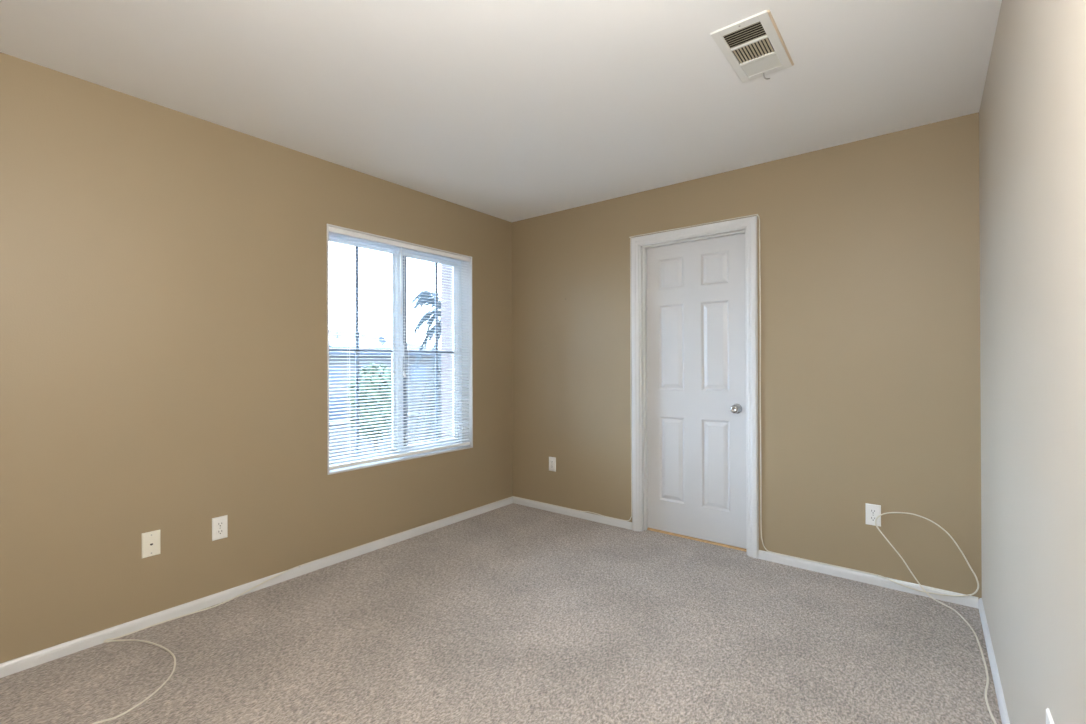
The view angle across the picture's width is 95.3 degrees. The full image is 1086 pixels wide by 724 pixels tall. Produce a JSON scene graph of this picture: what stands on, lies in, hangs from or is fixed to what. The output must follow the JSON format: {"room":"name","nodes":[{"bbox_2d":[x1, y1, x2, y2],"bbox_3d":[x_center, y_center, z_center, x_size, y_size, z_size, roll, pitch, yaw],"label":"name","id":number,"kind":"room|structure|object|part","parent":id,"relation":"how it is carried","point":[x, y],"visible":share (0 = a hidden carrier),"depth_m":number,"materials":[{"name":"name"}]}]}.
{"room":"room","nodes":[
{"label":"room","id":0,"kind":"room"},
{"bbox_2d":[0,52,512,663],"bbox_3d":[-2.054,0.067,2.157,0.170,2.560,5.840,0,0,38],"label":"wall","id":1,"kind":"structure","parent":0,"point":[163,270],"depth_m":2.38,"materials":[{"name":"beige paint"}]},
{"bbox_2d":[142,530,159,557],"bbox_3d":[-1.822,0.847,2.304,0.008,0.114,0.070,0,0,38],"label":"jack","id":2,"kind":"object","parent":1,"relation":"attached to","point":[150,541],"visible":1,"depth_m":2.30,"materials":[{"name":"beige plastic"}]},
{"bbox_2d":[212,515,227,540],"bbox_3d":[-1.648,0.847,2.527,0.008,0.114,0.070,0,0,38],"label":"wall outlet","id":3,"kind":"object","parent":1,"relation":"attached to","point":[219,524],"visible":1,"depth_m":2.52,"materials":[{"name":"white plastic"}]},
{"bbox_2d":[216,521,223,526],"bbox_3d":[-1.647,0.828,2.525,0.002,0.027,0.034,0,0,38],"label":"receptacle","id":4,"kind":"object","parent":3,"relation":"attached to","point":[218,523],"depth_m":2.52,"materials":[{"name":"white plastic"}]},
{"bbox_2d":[216,529,223,534],"bbox_3d":[-1.646,0.867,2.525,0.002,0.027,0.034,0,0,38],"label":"receptacle","id":5,"kind":"object","parent":3,"relation":"attached to","point":[218,531],"depth_m":2.52,"materials":[{"name":"white plastic"}]},
{"bbox_2d":[0,497,512,677],"bbox_3d":[-1.977,1.201,2.099,0.012,0.052,5.600,0,0,38],"label":"baseboard","id":6,"kind":"structure","parent":1,"relation":"attached to","point":[28,661],"depth_m":2.47,"materials":[{"name":"white paint"}]},
{"bbox_2d":[327,224,472,474],"bbox_3d":[-0.996,-0.077,3.510,0.178,1.515,1.204,0,0,38],"label":"window","id":7,"kind":"structure","parent":1,"relation":"in","point":[399,362],"depth_m":3.56,"materials":[{"name":"white plastic"}]},
{"bbox_3d":[-1.226,-0.078,3.325,0.018,1.425,0.542,0,0,38],"label":"fixed sash","id":8,"kind":"part","parent":7,"relation":"part of","materials":[{"name":"clear glass"}]},
{"bbox_2d":[329,226,469,469],"bbox_3d":[-0.947,-0.084,3.471,0.047,1.480,1.174,0,0,38],"label":"window blind","id":9,"kind":"object","parent":7,"relation":"attached to","point":[403,246],"visible":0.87,"depth_m":3.37,"materials":[{"name":"white plastic"}]},
{"bbox_3d":[-1.223,-0.078,3.123,0.027,1.437,0.007,0,0,38],"label":"ladder cord","id":10,"kind":"part","parent":9,"relation":"part of","materials":[{"name":"white fabric"}]},
{"bbox_3d":[-0.947,0.645,3.472,0.026,0.024,1.170,0,0,38],"label":"rail","id":11,"kind":"part","parent":9,"relation":"part of","materials":[{"name":"white plastic"}]},
{"bbox_3d":[-0.960,-0.363,3.426,0.004,0.855,0.009,0,0,38],"label":"lift cord","id":12,"kind":"part","parent":9,"relation":"part of","materials":[{"name":"white fabric"}]},
{"bbox_3d":[-0.948,-0.079,3.476,0.027,1.437,0.007,0,0,38],"label":"ladder cord","id":13,"kind":"part","parent":9,"relation":"part of","materials":[{"name":"white fabric"}]},
{"bbox_3d":[-0.674,-0.079,3.829,0.027,1.437,0.007,0,0,38],"label":"ladder cord","id":14,"kind":"part","parent":9,"relation":"part of","materials":[{"name":"white fabric"}]},
{"bbox_3d":[-0.854,-0.079,3.763,0.020,1.425,0.542,0,0,38],"label":"sliding sash","id":15,"kind":"part","parent":7,"relation":"part of","materials":[{"name":"clear glass"}]},
{"bbox_2d":[0,503,1001,723],"bbox_3d":[-0.754,1.281,1.186,3.063,0.120,5.660,0,0,38],"label":"floor","id":16,"kind":"structure","parent":0,"point":[513,613],"depth_m":2.10,"materials":[{"name":"beige carpet"}]},
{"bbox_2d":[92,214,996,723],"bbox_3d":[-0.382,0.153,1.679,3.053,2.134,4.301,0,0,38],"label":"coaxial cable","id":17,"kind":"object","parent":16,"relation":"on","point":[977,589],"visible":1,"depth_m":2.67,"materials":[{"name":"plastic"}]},
{"bbox_2d":[0,0,1001,221],"bbox_3d":[-0.803,-1.294,1.182,3.353,0.150,5.840,0,0,38],"label":"ceiling","id":18,"kind":"structure","parent":0,"point":[508,110],"depth_m":2.12,"materials":[{"name":"white paint"}]},
{"bbox_2d":[710,10,793,82],"bbox_3d":[0.831,-1.211,1.943,0.205,0.028,0.416,0,0,38],"label":"ceiling vent","id":19,"kind":"object","parent":18,"relation":"in","point":[759,49],"visible":1,"depth_m":1.92,"materials":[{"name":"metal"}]},
{"bbox_2d":[512,112,981,599],"bbox_3d":[0.978,0.057,3.421,3.063,2.560,0.120,0,0,38],"label":"wall","id":20,"kind":"structure","parent":0,"point":[870,247],"depth_m":2.85,"materials":[{"name":"beige paint"}]},
{"bbox_2d":[549,457,555,471],"bbox_3d":[0.075,0.835,4.044,0.070,0.114,0.008,0,0,38],"label":"wall outlet","id":21,"kind":"object","parent":20,"relation":"attached to","point":[552,460],"visible":1,"depth_m":4.04,"materials":[{"name":"white plastic"}]},
{"bbox_2d":[631,216,758,558],"bbox_3d":[1.023,0.166,3.377,0.867,2.142,0.136,0,0,38],"label":"door","id":22,"kind":"structure","parent":20,"relation":"in","point":[694,290],"depth_m":3.37,"materials":[{"name":"white paint"}]},
{"bbox_3d":[1.234,0.303,3.182,0.055,0.055,0.048,0,0,38],"label":"knob","id":23,"kind":"part","parent":22,"relation":"part of","materials":[{"name":"silver metal"}]},
{"bbox_2d":[513,497,978,608],"bbox_3d":[0.942,1.191,3.367,3.038,0.052,0.012,0,0,38],"label":"baseboard","id":24,"kind":"structure","parent":20,"relation":"attached to","point":[971,601],"depth_m":2.83,"materials":[{"name":"white paint"}]},
{"bbox_2d":[866,503,880,526],"bbox_3d":[1.801,0.834,2.701,0.070,0.114,0.008,0,0,38],"label":"wall outlet","id":25,"kind":"object","parent":20,"relation":"attached to","point":[872,510],"visible":1,"depth_m":2.70,"materials":[{"name":"white plastic"}]},
{"bbox_2d":[869,509,876,513],"bbox_3d":[1.800,0.815,2.699,0.034,0.027,0.002,0,0,38],"label":"receptacle","id":26,"kind":"object","parent":25,"relation":"attached to","point":[871,511],"depth_m":2.70,"materials":[{"name":"white plastic"}]},
{"bbox_2d":[979,0,1085,723],"bbox_3d":[0.478,0.054,0.187,0.120,2.560,5.840,0,0,38],"label":"wall","id":27,"kind":"structure","parent":0,"point":[1032,112],"depth_m":1.18,"materials":[{"name":"beige paint"}]},
{"bbox_2d":[979,598,1009,723],"bbox_3d":[0.431,1.188,0.226,0.012,0.052,5.600,0,0,38],"label":"baseboard","id":28,"kind":"structure","parent":27,"relation":"attached to","point":[995,674],"depth_m":1.89,"materials":[{"name":"white paint"}]},
{"bbox_2d":[1046,708,1053,723],"bbox_3d":[1.066,0.804,1.042,0.008,0.114,0.070,0,0,38],"label":"wall outlet","id":29,"kind":"object","parent":27,"relation":"attached to","point":[1049,720],"visible":1,"depth_m":1.05,"materials":[{"name":"white plastic"}]},
{"label":"outside","id":30,"kind":"structure","parent":0,"visible":0},
{"bbox_3d":[-8.143,4.315,10.448,100.000,0.300,100.000,0,0,38],"label":"ground","id":31,"kind":"structure","parent":30,"visible":0},
{"bbox_2d":[347,362,391,450],"bbox_3d":[-5.714,2.078,16.840,1.988,4.186,1.850,0,0,38],"label":"tree","id":32,"kind":"object","parent":31,"relation":"on","point":[367,374],"visible":0.59,"depth_m":16.30,"materials":[{"name":"green plant"}]},
{"bbox_2d":[329,411,440,457],"bbox_3d":[-5.418,3.233,22.264,0.300,1.880,38.000,0,0,38],"label":"wall","id":33,"kind":"structure","parent":31,"relation":"on","point":[336,425],"depth_m":19.55,"materials":[{"name":"paint"}]},
{"bbox_2d":[329,314,440,421],"bbox_3d":[-13.310,0.719,31.452,10.080,7.000,12.180,0,0,38],"label":"house","id":34,"kind":"structure","parent":31,"relation":"on","point":[411,357],"depth_m":29.11,"materials":[{"name":"paint"}]},
{"bbox_3d":[-11.772,-1.087,27.643,1.826,0.643,0.980,0,0,38],"label":"solar panel","id":35,"kind":"part","parent":34,"relation":"part of","materials":[{"name":"white"}]},
{"bbox_3d":[-11.146,-1.088,28.448,1.826,0.643,0.980,0,0,38],"label":"solar panel","id":36,"kind":"part","parent":34,"relation":"part of","materials":[{"name":"white"}]},
{"bbox_3d":[-10.520,-1.089,29.253,1.826,0.643,0.980,0,0,38],"label":"solar panel","id":37,"kind":"part","parent":34,"relation":"part of","materials":[{"name":"white"}]},
{"bbox_3d":[-9.893,-1.090,30.058,1.826,0.643,0.980,0,0,38],"label":"solar panel","id":38,"kind":"part","parent":34,"relation":"part of","materials":[{"name":"white"}]},
{"bbox_3d":[-9.598,-1.299,29.559,0.236,1.000,0.443,0,0,15],"label":"satellite dish","id":39,"kind":"part","parent":34,"relation":"part of","materials":[{"name":"white"}]},
{"bbox_2d":[409,289,441,443],"bbox_3d":[-1.595,1.414,9.152,1.873,5.449,1.870,0,0,-30],"label":"fan palm","id":40,"kind":"object","parent":31,"relation":"on","point":[429,333],"visible":0.07,"depth_m":8.88,"materials":[{"name":"green plant"}]},
{"bbox_2d":[441,264,452,438],"bbox_3d":[-0.074,0.075,5.748,1.115,8.100,1.900,0,0,38],"label":"wall","id":41,"kind":"structure","parent":31,"relation":"on","point":[444,346],"depth_m":5.29,"materials":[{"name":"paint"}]}
]}

